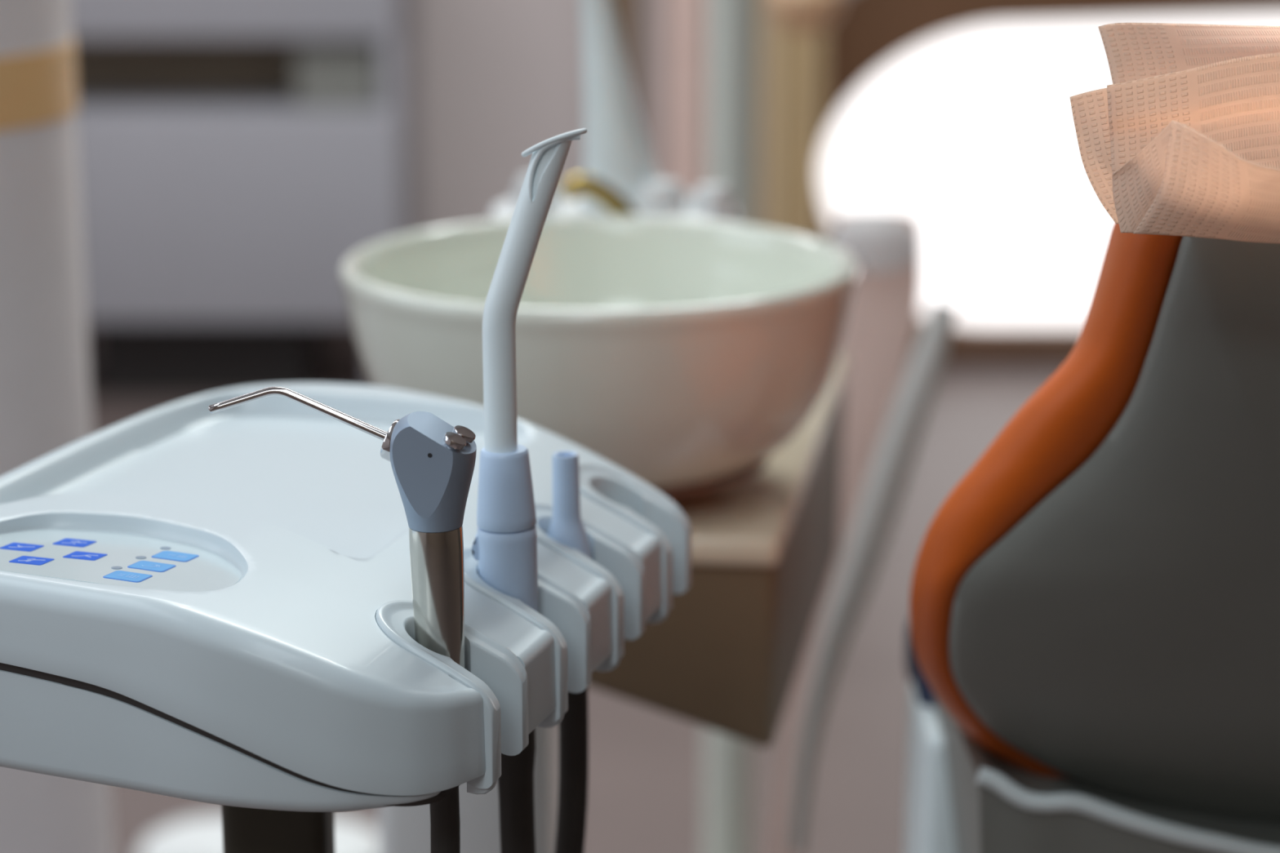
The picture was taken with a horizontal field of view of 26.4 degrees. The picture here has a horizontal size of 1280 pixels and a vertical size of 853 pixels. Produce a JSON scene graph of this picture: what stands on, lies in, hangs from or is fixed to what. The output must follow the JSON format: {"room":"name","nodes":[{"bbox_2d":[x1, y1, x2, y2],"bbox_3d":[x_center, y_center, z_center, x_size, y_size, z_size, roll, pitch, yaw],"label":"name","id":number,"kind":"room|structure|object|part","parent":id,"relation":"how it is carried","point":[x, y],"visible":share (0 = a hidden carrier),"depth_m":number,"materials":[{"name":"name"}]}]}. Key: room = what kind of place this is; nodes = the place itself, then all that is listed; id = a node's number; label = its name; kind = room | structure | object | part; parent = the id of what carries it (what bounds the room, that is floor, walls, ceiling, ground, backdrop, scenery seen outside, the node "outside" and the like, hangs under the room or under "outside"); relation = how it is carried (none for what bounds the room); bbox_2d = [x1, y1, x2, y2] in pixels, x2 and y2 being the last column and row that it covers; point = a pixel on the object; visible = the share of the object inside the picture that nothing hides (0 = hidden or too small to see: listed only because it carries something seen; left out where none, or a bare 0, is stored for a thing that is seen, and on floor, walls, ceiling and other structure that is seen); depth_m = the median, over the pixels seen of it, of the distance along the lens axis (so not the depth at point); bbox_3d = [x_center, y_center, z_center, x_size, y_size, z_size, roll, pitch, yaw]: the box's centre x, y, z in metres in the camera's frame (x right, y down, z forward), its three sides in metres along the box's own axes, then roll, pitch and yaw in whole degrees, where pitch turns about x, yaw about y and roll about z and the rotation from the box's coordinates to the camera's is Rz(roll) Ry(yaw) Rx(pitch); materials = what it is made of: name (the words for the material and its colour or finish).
{"room":"dental clinic","nodes":[
{"label":"dental clinic","id":0,"kind":"room"},
{"bbox_2d":[88,361,1064,852],"bbox_3d":[0.300,0.806,1.932,5.400,0.050,7.750,0,14,0],"label":"floor","id":1,"kind":"structure","parent":0,"point":[646,787],"depth_m":3.46,"materials":[{"name":"pink tile"}]},
{"bbox_2d":[0,0,114,852],"bbox_3d":[-0.482,0.143,1.798,0.252,1.300,0.252,0,14,0],"label":"column","id":2,"kind":"structure","parent":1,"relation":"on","point":[46,397],"depth_m":1.69,"materials":[{"name":"white paint"}]},
{"bbox_2d":[71,0,419,395],"bbox_3d":[-0.929,-0.574,5.206,0.977,1.019,0.405,0,14,0],"label":"sideboard","id":3,"kind":"object","parent":1,"relation":"on","point":[233,154],"visible":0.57,"depth_m":5.05,"materials":[{"name":"laminate"}]},
{"bbox_3d":[-0.929,-0.434,5.240,0.977,0.396,0.403,0,14,0],"label":"drawer","id":4,"kind":"part","parent":3,"relation":"part of","materials":[{"name":"laminate"}]},
{"bbox_3d":[-0.560,-0.681,5.145,0.151,0.128,0.230,0,14,0],"label":"niche drawer","id":5,"kind":"part","parent":3,"relation":"part of","materials":[{"name":"grey"}]},
{"bbox_2d":[138,816,379,852],"bbox_3d":[-0.419,0.471,3.015,0.280,0.067,0.150,0,14,0],"label":"stand base","id":6,"kind":"object","parent":1,"relation":"on","point":[202,834],"visible":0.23,"depth_m":3.01,"materials":[{"name":"white plastic"}]},
{"bbox_2d":[0,382,691,852],"bbox_3d":[-0.129,0.483,1.164,0.246,0.953,0.324,5,15,18],"label":"tray","id":7,"kind":"object","parent":1,"relation":"on","point":[197,604],"visible":0.89,"depth_m":0.94,"materials":[{"name":"white plastic"}]},
{"bbox_3d":[-0.187,0.046,0.961,0.113,0.005,0.070,6,15,22],"label":"control panel","id":8,"kind":"part","parent":7,"relation":"part of","materials":[{"name":"white plastic"}]},
{"bbox_3d":[-0.141,0.510,1.151,0.041,0.867,0.037,0,14,0],"label":"support post","id":9,"kind":"part","parent":7,"relation":"part of","materials":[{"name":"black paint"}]},
{"bbox_2d":[208,386,476,852],"bbox_3d":[-0.058,0.460,1.066,0.171,0.987,0.068,-10,17,-34],"label":"syringe","id":10,"kind":"object","parent":7,"relation":"on","point":[432,460],"visible":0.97,"depth_m":0.92,"materials":[{"name":"metal"}]},
{"bbox_3d":[-0.069,0.059,0.933,0.019,0.053,0.018,0,14,0],"label":"handle","id":11,"kind":"part","parent":10,"relation":"part of","materials":[{"name":"metal"}]},
{"bbox_2d":[471,128,586,852],"bbox_3d":[-0.021,0.402,1.130,0.039,1.068,0.125,7,16,25],"label":"suction handpiece","id":12,"kind":"object","parent":7,"relation":"on","point":[504,545],"visible":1,"depth_m":0.98,"materials":[{"name":"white plastic"}]},
{"bbox_3d":[-0.059,0.043,0.994,0.005,0.011,0.006,0,14,0],"label":"valve lever","id":13,"kind":"part","parent":12,"relation":"part of","materials":[{"name":"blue plastic"}]},
{"bbox_3d":[-0.048,0.056,0.997,0.022,0.041,0.022,0,14,0],"label":"handle","id":14,"kind":"part","parent":12,"relation":"part of","materials":[{"name":"blue plastic"}]},
{"bbox_2d":[546,450,591,852],"bbox_3d":[-0.042,0.451,1.210,0.046,0.933,0.115,0,14,0],"label":"saliva ejector","id":15,"kind":"object","parent":7,"relation":"on","point":[566,527],"visible":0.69,"depth_m":1.07,"materials":[{"name":"blue plastic"}]},
{"bbox_2d":[339,0,859,852],"bbox_3d":[-0.011,0.249,1.651,0.299,1.168,0.477,0,14,0],"label":"sink","id":16,"kind":"object","parent":1,"relation":"on","point":[689,347],"visible":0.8,"depth_m":1.43,"materials":[{"name":"ceramic"}]},
{"bbox_3d":[-0.063,-0.140,1.649,0.028,0.026,0.028,0,14,0],"label":"tap knob","id":17,"kind":"part","parent":16,"relation":"part of","materials":[{"name":"white plastic"}]},
{"bbox_2d":[339,215,859,488],"bbox_3d":[-0.022,-0.038,1.475,0.278,0.107,0.278,0,14,0],"label":"bowl","id":18,"kind":"object","parent":16,"relation":"on","point":[678,353],"depth_m":1.39,"materials":[{"name":"ceramic"}]},
{"bbox_3d":[-0.012,-0.227,1.604,0.066,0.223,0.144,0,14,0],"label":"spout","id":19,"kind":"part","parent":16,"relation":"part of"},
{"bbox_3d":[0.013,-0.138,1.650,0.032,0.022,0.032,0,14,0],"label":"tap knob","id":20,"kind":"part","parent":16,"relation":"part of","materials":[{"name":"white ceramic"}]},
{"bbox_3d":[0.044,-0.137,1.650,0.026,0.020,0.026,0,14,0],"label":"tap knob","id":21,"kind":"part","parent":16,"relation":"part of","materials":[{"name":"white ceramic"}]},
{"bbox_2d":[673,353,848,566],"bbox_3d":[0.027,0.009,1.617,0.157,0.016,0.453,2,14,9],"label":"countertop","id":22,"kind":"structure","parent":16,"relation":"on","point":[747,522],"depth_m":1.46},
{"bbox_2d":[613,0,637,102],"bbox_3d":[-0.035,-1.204,5.062,0.062,2.290,0.036,0,14,0],"label":"curtain","id":23,"kind":"object","parent":1,"relation":"on","point":[626,10],"visible":0.02,"depth_m":5.18,"materials":[{"name":"brown fabric"}]},
{"bbox_2d":[664,0,707,193],"bbox_3d":[0.088,-1.204,5.062,0.081,2.290,0.046,0,14,0],"label":"curtain","id":24,"kind":"object","parent":1,"relation":"on","point":[686,20],"visible":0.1,"depth_m":5.20,"materials":[{"name":"pink fabric"}]},
{"bbox_2d":[702,0,759,852],"bbox_3d":[0.088,-0.507,2.535,0.320,2.200,0.320,0,14,0],"label":"lamp pole","id":25,"kind":"object","parent":1,"relation":"on","point":[733,49],"visible":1,"depth_m":2.58,"materials":[{"name":"grey metal"}]},
{"bbox_2d":[759,0,823,239],"bbox_3d":[0.290,-1.208,5.082,0.117,2.290,0.056,0,14,0],"label":"curtain","id":26,"kind":"object","parent":1,"relation":"on","point":[792,63],"visible":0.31,"depth_m":5.24,"materials":[{"name":"brown fabric"}]},
{"bbox_2d":[767,212,957,852],"bbox_3d":[0.151,0.290,2.038,0.141,0.897,0.205,-3,14,-11],"label":"support arm","id":27,"kind":"object","parent":1,"relation":"on","point":[885,420],"visible":0.89,"depth_m":1.95,"materials":[{"name":"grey plastic"}]},
{"bbox_2d":[903,222,1279,852],"bbox_3d":[0.534,0.310,1.577,0.832,1.084,0.995,0,14,0],"label":"dental chair","id":28,"kind":"object","parent":1,"relation":"on","point":[1092,646],"visible":0.91,"depth_m":1.12,"materials":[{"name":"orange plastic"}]},
{"bbox_2d":[909,222,1182,779],"bbox_3d":[0.338,0.055,1.181,0.441,0.396,0.343,0,14,0],"label":"cushion","id":29,"kind":"object","parent":28,"relation":"on","point":[1046,599],"depth_m":1.11,"materials":[{"name":"orange leather"}]},
{"bbox_3d":[0.280,0.174,1.194,0.264,0.048,0.012,1,14,2],"label":"seat edge trim","id":30,"kind":"part","parent":28,"relation":"part of","materials":[{"name":"grey plastic"}]},
{"bbox_2d":[1069,22,1279,244],"bbox_3d":[0.230,-0.097,0.915,0.167,0.067,0.109,0,14,0],"label":"cloth","id":31,"kind":"object","parent":28,"relation":"on","point":[1184,140],"visible":1,"depth_m":0.92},
{"bbox_3d":[0.230,-0.100,0.923,0.141,0.061,0.019,0,14,0],"label":"panel","id":32,"kind":"part","parent":31,"relation":"part of","materials":[{"name":"pink paper"}]},
{"bbox_2d":[87,0,1068,361],"bbox_3d":[0.300,-1.456,5.264,5.400,2.700,0.120,0,14,0],"label":"wall","id":33,"kind":"structure","parent":0,"point":[497,80],"depth_m":5.41,"materials":[{"name":"paint"}]},
{"bbox_2d":[820,0,1279,355],"bbox_3d":[1.355,-0.568,5.426,2.190,0.863,0.060,0,14,0],"label":"window","id":34,"kind":"structure","parent":33,"relation":"in","point":[864,37],"depth_m":5.34,"materials":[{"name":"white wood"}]},
{"bbox_3d":[0.300,-1.860,1.257,5.400,0.050,7.750,0,14,0],"label":"ceiling","id":35,"kind":"structure","parent":0,"visible":0},
{"bbox_2d":[767,0,840,32],"bbox_3d":[0.199,-1.359,3.088,0.090,1.817,0.090,0,14,0],"label":"hanging lamp","id":36,"kind":"object","parent":35,"relation":"hanging from","point":[795,15],"visible":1,"depth_m":3.27,"materials":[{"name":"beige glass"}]}
]}

